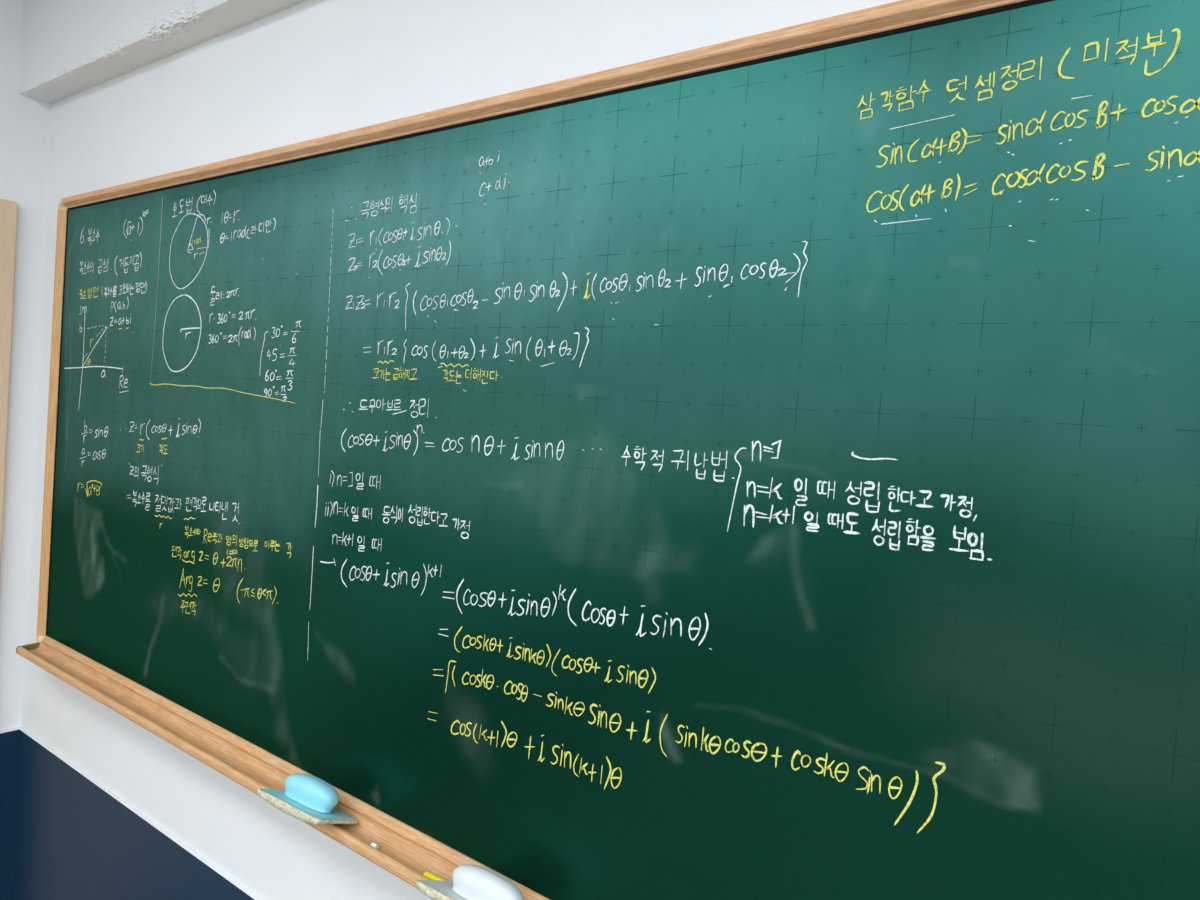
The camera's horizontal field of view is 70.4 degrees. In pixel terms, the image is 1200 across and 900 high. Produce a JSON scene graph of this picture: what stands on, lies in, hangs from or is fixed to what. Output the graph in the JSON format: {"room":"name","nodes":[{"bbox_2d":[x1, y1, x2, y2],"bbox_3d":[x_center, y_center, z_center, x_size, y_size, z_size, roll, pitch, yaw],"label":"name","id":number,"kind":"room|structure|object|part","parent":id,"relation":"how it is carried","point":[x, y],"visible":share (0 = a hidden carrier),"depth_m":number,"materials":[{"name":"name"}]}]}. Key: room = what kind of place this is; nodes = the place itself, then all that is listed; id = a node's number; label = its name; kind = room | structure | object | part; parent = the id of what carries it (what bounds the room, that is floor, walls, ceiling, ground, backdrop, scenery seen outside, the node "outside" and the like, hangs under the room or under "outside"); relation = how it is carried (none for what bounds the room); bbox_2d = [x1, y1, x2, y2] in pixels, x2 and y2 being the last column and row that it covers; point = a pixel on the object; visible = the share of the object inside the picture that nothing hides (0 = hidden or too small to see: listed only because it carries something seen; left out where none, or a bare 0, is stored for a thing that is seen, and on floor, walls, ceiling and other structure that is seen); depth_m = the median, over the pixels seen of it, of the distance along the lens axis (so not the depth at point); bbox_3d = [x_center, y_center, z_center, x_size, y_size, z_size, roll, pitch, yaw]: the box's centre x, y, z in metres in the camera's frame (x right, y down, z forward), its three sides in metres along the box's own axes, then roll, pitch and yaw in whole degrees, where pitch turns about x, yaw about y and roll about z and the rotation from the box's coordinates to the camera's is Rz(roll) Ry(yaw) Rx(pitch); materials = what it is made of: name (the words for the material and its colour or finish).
{"room":"classroom","nodes":[
{"label":"classroom","id":0,"kind":"room"},
{"bbox_2d":[0,0,50,729],"bbox_3d":[-3.817,-0.018,-0.296,0.150,2.800,7.025,6,3,37],"label":"wall","id":1,"kind":"structure","parent":0,"point":[24,121],"depth_m":2.42,"materials":[{"name":"paint"}]},
{"bbox_2d":[0,199,17,569],"bbox_3d":[-2.014,0.366,1.990,0.025,2.132,1.040,6,3,37],"label":"bulletin board","id":2,"kind":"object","parent":1,"relation":"in","point":[8,209],"depth_m":2.36,"materials":[{"name":"brown wood"}]},
{"bbox_2d":[0,730,19,899],"bbox_3d":[-1.737,1.124,2.470,0.012,0.627,0.070,6,3,37],"label":"trim","id":3,"kind":"structure","parent":1,"relation":"attached to","point":[8,740],"depth_m":2.47,"materials":[{"name":"paint"}]},
{"bbox_2d":[0,726,20,733],"bbox_3d":[-1.712,0.810,2.457,0.016,0.004,0.070,6,3,37],"label":"trim","id":4,"kind":"structure","parent":1,"relation":"attached to","point":[18,727],"depth_m":2.46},
{"bbox_2d":[20,0,899,899],"bbox_3d":[0.730,0.278,0.761,6.153,2.800,0.150,6,3,37],"label":"wall","id":5,"kind":"structure","parent":0,"point":[309,69],"depth_m":1.72,"materials":[{"name":"paint"}]},
{"bbox_2d":[12,730,253,899],"bbox_3d":[0.608,1.360,0.734,5.841,0.627,0.006,6,3,37],"label":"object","id":6,"kind":"structure","parent":5,"relation":"attached to","point":[74,840],"depth_m":2.20,"materials":[{"name":"blue paint"}]},
{"bbox_2d":[19,727,261,899],"bbox_3d":[0.631,1.045,0.722,5.841,0.004,0.008,6,3,37],"label":"trim","id":7,"kind":"structure","parent":5,"relation":"attached to","point":[84,774],"depth_m":2.00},
{"bbox_2d":[16,0,1199,899],"bbox_3d":[-0.053,0.082,1.202,3.660,1.226,0.095,6,3,37],"label":"chalkboard","id":8,"kind":"object","parent":5,"relation":"attached to","point":[763,466],"visible":1,"depth_m":1.10,"materials":[{"name":"green"}]},
{"bbox_3d":[-1.522,0.521,2.337,0.030,0.030,0.041,6,3,37],"label":"frame corner","id":9,"kind":"part","parent":8,"relation":"part of","materials":[{"name":"brown wood"}]},
{"bbox_3d":[-1.480,-0.069,2.317,0.025,1.155,0.041,6,3,37],"label":"rail","id":10,"kind":"part","parent":8,"relation":"part of","materials":[{"name":"brown wood"}]},
{"bbox_3d":[-1.435,-0.659,2.294,0.030,0.030,0.041,6,3,37],"label":"frame corner","id":11,"kind":"part","parent":8,"relation":"part of","materials":[{"name":"brown wood"}]},
{"bbox_2d":[17,636,549,899],"bbox_3d":[-0.096,0.672,1.223,3.600,0.042,0.095,6,3,37],"label":"chalk tray","id":12,"kind":"object","parent":8,"relation":"on","point":[408,848],"depth_m":1.66,"materials":[{"name":"brown wood"}]},
{"bbox_2d":[423,872,445,880],"bbox_3d":[-0.242,0.666,1.308,0.076,0.010,0.010,5,2,32],"label":"stick","id":13,"kind":"object","parent":12,"relation":"on","point":[426,874],"visible":0.38,"depth_m":1.31,"materials":[{"name":"yellow"}]},
{"bbox_2d":[257,773,357,825],"bbox_3d":[-0.508,0.607,1.476,0.170,0.070,0.090,6,3,34],"label":"eraser","id":14,"kind":"object","parent":8,"relation":"on","point":[310,799],"visible":1,"depth_m":1.46,"materials":[{"name":"blue plastic"}]},
{"bbox_3d":[-0.508,0.617,1.478,0.164,0.003,0.088,6,-18,34],"label":"backing plate","id":15,"kind":"part","parent":14,"relation":"part of","materials":[{"name":"blue plastic"}]},
{"bbox_2d":[416,864,523,899],"bbox_3d":[-0.166,0.638,1.207,0.191,0.072,0.089,6,3,35],"label":"eraser","id":16,"kind":"object","parent":8,"relation":"on","point":[470,882],"visible":1,"depth_m":1.21,"materials":[{"name":"white plastic"}]},
{"bbox_3d":[-0.166,0.647,1.208,0.185,0.003,0.088,6,-21,35],"label":"backing plate","id":17,"kind":"part","parent":16,"relation":"part of","materials":[{"name":"white plastic"}]},
{"bbox_3d":[0.008,-0.516,1.202,3.600,0.025,0.041,6,3,37],"label":"rail","id":18,"kind":"part","parent":8,"relation":"part of","materials":[{"name":"brown wood"}]},
{"bbox_3d":[-1.325,-1.232,-2.155,6.153,0.120,7.325,6,3,37],"label":"ceiling","id":19,"kind":"structure","parent":0,"visible":0},
{"bbox_2d":[19,0,306,103],"bbox_3d":[0.750,-0.935,0.625,5.853,0.370,0.081,6,3,37],"label":"beam","id":20,"kind":"structure","parent":19,"relation":"attached to","point":[69,48],"depth_m":2.06,"materials":[{"name":"paint"}]}
]}

